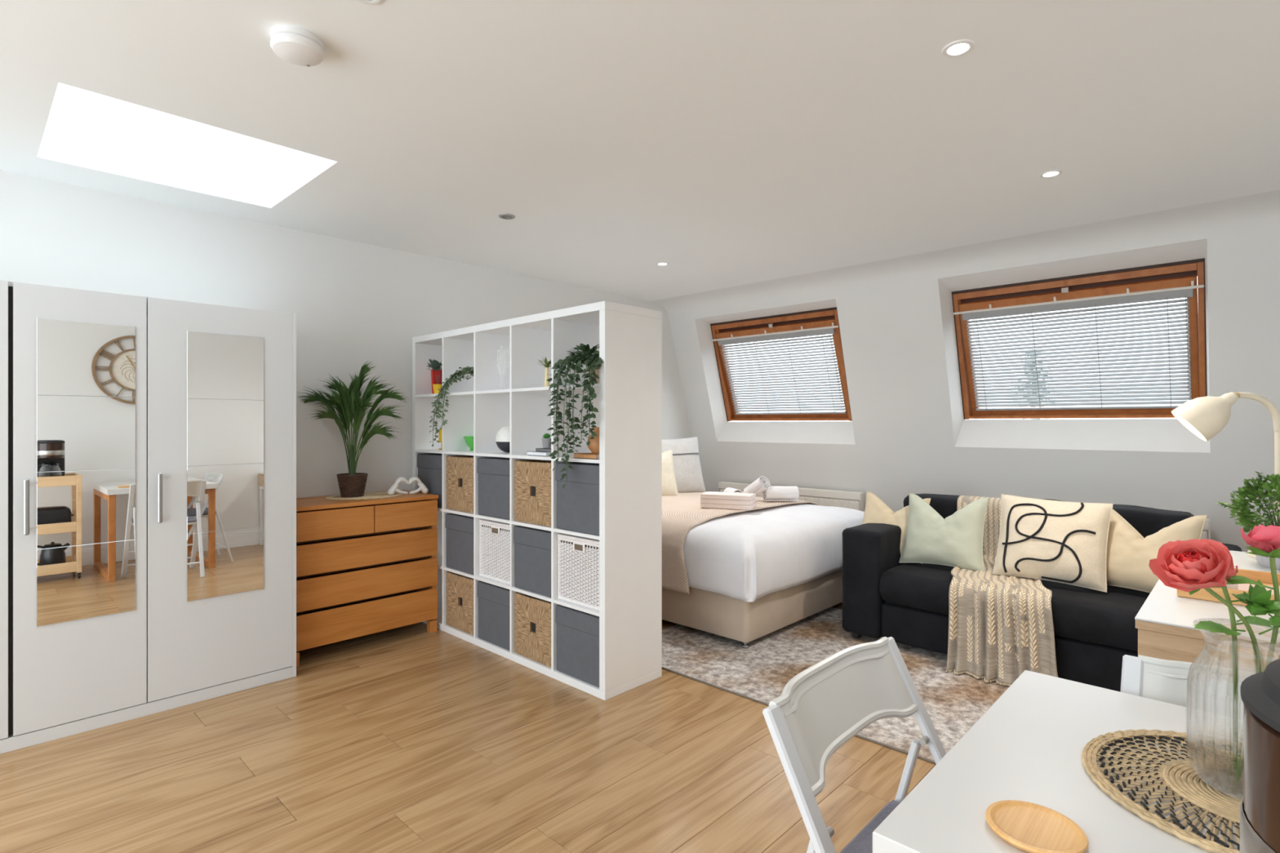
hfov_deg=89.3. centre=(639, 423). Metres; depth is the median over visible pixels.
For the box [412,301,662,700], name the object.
cube shelf
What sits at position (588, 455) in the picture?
book
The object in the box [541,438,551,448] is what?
pot
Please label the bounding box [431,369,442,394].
vase
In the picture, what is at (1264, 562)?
ribbed pot
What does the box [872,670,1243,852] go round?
dining table
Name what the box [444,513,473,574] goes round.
storage box
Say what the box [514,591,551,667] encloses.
seagrass basket
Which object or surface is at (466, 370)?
trailing plant
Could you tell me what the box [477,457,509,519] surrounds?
storage box
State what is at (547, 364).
slim vase
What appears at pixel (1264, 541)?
flower
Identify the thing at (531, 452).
book
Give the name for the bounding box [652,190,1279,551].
wall
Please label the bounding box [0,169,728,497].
wall
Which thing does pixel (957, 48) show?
recessed light
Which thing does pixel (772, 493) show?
rolled towel
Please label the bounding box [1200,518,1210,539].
radiator
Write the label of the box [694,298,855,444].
window
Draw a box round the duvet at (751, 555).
[682,503,864,602]
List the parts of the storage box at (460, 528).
lid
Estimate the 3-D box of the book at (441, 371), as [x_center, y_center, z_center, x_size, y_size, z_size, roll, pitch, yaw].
[-1.215,-0.260,4.181,0.024,0.150,0.141,0,0,44]
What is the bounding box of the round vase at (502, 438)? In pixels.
[495,426,509,452]
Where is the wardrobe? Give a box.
[0,280,296,754]
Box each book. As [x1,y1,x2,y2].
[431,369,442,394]
[440,371,442,384]
[526,450,551,456]
[535,448,551,452]
[573,452,599,459]
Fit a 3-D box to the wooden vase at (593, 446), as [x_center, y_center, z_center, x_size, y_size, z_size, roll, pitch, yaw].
[-0.205,0.080,3.137,0.104,0.125,0.104,0,0,44]
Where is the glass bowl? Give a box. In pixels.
[463,435,473,450]
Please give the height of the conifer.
6.949 m
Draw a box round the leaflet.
[1237,583,1279,594]
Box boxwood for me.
[1217,471,1279,569]
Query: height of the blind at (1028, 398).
0.725 m
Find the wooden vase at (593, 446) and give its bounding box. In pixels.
[586,426,599,453]
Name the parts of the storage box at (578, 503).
lid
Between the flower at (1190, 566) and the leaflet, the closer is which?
the flower at (1190, 566)
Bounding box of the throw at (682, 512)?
[662,492,818,594]
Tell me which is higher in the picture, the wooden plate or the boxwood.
the boxwood
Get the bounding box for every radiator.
[718,481,864,511]
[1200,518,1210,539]
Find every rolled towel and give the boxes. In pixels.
[723,487,742,493]
[743,475,769,497]
[762,486,799,502]
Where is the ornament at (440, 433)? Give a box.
[438,428,442,449]
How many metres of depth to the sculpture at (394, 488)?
3.94 m
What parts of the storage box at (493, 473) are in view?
lid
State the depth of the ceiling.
2.39 m
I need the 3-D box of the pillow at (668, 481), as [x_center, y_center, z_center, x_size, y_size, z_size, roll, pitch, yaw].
[0.070,0.405,5.146,0.464,0.381,0.215,0,0,-15]
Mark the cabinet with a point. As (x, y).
(1166, 620)
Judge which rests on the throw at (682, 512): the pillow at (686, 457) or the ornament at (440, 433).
the pillow at (686, 457)
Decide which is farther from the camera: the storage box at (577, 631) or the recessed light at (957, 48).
the storage box at (577, 631)
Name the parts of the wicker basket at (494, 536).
handle frame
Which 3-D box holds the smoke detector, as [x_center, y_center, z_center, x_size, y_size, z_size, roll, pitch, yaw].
[-1.006,-1.100,1.902,0.141,0.057,0.141,0,0,44]
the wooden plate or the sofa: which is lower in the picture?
the wooden plate
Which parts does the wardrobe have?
door, panel, handle, door, handle, door, panel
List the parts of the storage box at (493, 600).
lid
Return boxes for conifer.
[1013,345,1056,419]
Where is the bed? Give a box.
[662,568,842,648]
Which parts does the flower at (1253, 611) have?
stem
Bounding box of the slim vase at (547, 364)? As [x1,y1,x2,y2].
[538,355,551,386]
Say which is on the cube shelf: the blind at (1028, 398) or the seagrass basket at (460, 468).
the seagrass basket at (460, 468)
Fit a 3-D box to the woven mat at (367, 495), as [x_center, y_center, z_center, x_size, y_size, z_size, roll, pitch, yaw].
[-1.633,0.430,3.854,0.356,0.006,0.441,0,0,34]
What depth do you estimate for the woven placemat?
0.94 m
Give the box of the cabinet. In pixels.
[1134,550,1279,673]
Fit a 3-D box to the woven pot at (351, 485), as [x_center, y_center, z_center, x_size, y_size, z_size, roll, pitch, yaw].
[-1.687,0.361,3.800,0.171,0.132,0.171,0,0,44]
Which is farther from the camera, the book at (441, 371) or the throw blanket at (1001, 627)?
the book at (441, 371)
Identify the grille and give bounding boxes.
[719,481,863,500]
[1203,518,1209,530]
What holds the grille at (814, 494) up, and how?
attached to the radiator at (823, 497)
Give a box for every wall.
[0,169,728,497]
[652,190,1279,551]
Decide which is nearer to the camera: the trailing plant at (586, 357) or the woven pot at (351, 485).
the trailing plant at (586, 357)
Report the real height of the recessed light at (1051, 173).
0.006 m
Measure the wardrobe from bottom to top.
1.812 m
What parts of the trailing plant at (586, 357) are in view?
pot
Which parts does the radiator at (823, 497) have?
panel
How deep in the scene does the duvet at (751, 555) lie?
3.77 m
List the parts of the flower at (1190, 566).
stem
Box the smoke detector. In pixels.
[270,25,324,66]
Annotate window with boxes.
[40,82,325,198]
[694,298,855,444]
[937,238,1210,453]
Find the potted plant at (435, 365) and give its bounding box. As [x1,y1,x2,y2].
[426,359,442,393]
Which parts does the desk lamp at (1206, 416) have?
lamp shade, arm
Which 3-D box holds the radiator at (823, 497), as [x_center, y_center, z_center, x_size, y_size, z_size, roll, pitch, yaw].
[1.338,0.834,5.745,1.462,0.554,0.178,0,0,44]
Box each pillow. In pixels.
[662,436,706,493]
[662,449,678,495]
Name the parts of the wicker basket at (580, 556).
handle frame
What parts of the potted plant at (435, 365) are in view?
pot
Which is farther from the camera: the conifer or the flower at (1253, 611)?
the conifer
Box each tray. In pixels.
[1177,568,1279,605]
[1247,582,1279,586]
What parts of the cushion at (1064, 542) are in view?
line cord, line cord, line cord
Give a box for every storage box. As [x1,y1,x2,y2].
[417,453,442,507]
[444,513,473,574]
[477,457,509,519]
[477,580,509,650]
[513,525,551,597]
[555,462,599,535]
[555,604,599,687]
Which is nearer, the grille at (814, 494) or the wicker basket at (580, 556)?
the wicker basket at (580, 556)
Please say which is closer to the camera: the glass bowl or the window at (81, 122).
the window at (81, 122)
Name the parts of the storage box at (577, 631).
lid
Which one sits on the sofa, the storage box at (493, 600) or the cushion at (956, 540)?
the cushion at (956, 540)
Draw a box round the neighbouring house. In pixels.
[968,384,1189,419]
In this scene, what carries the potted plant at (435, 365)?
on the cube shelf
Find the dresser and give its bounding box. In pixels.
[296,489,438,666]
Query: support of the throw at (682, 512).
on the duvet at (751, 555)
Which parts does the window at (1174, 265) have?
sash rail, sash rail, frame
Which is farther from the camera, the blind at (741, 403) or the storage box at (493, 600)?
the blind at (741, 403)
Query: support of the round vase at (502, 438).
on the cube shelf
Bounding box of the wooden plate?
[985,800,1088,852]
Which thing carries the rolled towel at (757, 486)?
on the throw at (682, 512)
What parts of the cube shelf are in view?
panel, shelf, shelf, shelf, shelf, shelf, shelf, shelf, shelf, shelf, shelf, shelf, shelf, shelf, shelf, shelf, panel, panel, shelf, shelf, shelf, shelf, panel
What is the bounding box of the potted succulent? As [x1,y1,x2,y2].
[541,432,551,448]
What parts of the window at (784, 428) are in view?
sash rail, frame, sash rail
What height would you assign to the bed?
0.566 m
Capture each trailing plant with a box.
[429,366,473,446]
[546,342,603,488]
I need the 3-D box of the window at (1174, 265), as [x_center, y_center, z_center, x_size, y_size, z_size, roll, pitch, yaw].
[2.755,-0.416,4.190,1.399,1.170,0.563,0,0,44]
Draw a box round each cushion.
[862,491,930,564]
[898,493,988,572]
[992,493,1113,592]
[1106,509,1207,592]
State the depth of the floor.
2.34 m
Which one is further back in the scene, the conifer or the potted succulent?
the conifer
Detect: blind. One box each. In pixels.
[711,322,846,414]
[953,280,1204,410]
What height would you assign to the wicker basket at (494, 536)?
0.323 m
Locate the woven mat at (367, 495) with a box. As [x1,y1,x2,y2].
[325,492,403,500]
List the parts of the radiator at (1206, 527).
panel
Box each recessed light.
[356,0,382,4]
[498,213,515,219]
[656,262,668,266]
[942,39,974,57]
[1039,169,1062,177]
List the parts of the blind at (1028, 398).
ladder cord, ladder cord, rail, rail, ladder cord, ladder cord, pull cord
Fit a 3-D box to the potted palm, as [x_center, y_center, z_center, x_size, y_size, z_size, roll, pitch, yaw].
[-1.693,0.020,3.768,0.676,0.814,0.362,0,0,-8]
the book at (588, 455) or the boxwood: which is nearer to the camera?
the boxwood
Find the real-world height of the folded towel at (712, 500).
0.094 m
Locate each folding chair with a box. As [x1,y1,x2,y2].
[762,636,946,852]
[1120,654,1255,719]
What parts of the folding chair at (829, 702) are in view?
leg, leg, backrest, leg, leg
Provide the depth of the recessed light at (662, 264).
4.56 m
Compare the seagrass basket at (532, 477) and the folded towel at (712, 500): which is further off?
the folded towel at (712, 500)
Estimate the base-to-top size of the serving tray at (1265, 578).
0.041 m
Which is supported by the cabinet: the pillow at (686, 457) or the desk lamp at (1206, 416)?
the desk lamp at (1206, 416)
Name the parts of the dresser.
leg, drawer, panel, rail, rail, rail, drawer, drawer, drawer, drawer, panel, leg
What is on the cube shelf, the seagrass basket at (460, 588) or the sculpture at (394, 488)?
the seagrass basket at (460, 588)
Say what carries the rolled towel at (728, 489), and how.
on the throw at (682, 512)
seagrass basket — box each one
[445,455,473,513]
[446,571,473,635]
[514,459,551,526]
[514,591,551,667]
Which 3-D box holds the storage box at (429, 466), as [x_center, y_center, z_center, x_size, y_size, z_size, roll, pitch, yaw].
[-1.197,0.356,4.198,0.324,0.323,0.366,0,0,44]
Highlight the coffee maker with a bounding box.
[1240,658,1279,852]
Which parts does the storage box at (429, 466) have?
lid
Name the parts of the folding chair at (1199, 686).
leg, backrest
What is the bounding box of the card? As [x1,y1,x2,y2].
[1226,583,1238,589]
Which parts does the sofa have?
arm, backrest, seat, backrest, arm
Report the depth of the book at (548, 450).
3.35 m
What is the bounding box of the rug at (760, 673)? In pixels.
[662,607,1008,764]
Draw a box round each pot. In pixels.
[336,472,368,497]
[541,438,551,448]
[1255,555,1279,569]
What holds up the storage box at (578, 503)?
on the cube shelf
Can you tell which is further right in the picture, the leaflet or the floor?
the leaflet
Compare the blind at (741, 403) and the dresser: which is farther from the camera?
the blind at (741, 403)
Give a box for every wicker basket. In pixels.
[479,519,509,584]
[557,533,599,610]
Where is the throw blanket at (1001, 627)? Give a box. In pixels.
[945,495,1057,686]
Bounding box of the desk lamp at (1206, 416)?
[1171,391,1279,558]
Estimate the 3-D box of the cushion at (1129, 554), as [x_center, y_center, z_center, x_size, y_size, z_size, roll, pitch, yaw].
[2.420,0.615,3.129,0.204,0.409,0.458,0,0,-36]
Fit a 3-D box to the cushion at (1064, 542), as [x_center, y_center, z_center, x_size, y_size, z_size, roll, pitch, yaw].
[2.096,0.595,3.306,0.507,0.426,0.211,0,0,41]
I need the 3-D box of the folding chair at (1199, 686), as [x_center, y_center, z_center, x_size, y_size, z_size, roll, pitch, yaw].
[1.055,0.864,1.028,0.504,0.799,0.497,0,0,44]
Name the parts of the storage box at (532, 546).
lid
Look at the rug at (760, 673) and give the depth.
3.31 m
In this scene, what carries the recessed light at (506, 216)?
in the ceiling
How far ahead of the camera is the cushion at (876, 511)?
3.97 m
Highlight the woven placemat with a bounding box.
[1081,728,1243,852]
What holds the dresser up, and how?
on the floor
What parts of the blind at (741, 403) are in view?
ladder cord, ladder cord, rail, rail, ladder cord, ladder cord, pull cord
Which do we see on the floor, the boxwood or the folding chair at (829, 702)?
the folding chair at (829, 702)
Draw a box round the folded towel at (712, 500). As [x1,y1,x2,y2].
[700,491,755,510]
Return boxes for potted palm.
[297,360,408,497]
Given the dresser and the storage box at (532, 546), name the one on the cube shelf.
the storage box at (532, 546)
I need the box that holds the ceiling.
[0,0,1279,301]
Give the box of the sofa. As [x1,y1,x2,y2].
[842,493,1241,692]
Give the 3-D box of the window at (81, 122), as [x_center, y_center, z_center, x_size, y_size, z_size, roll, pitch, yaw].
[-1.929,-1.469,2.767,0.930,0.580,0.958,0,0,44]
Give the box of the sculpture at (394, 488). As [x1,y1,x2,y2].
[387,476,428,494]
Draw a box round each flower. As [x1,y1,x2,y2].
[1148,538,1279,673]
[1222,565,1279,770]
[1229,524,1279,781]
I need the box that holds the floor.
[0,602,936,852]
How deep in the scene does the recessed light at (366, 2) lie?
1.73 m
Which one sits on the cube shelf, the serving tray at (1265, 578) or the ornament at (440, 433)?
the ornament at (440, 433)

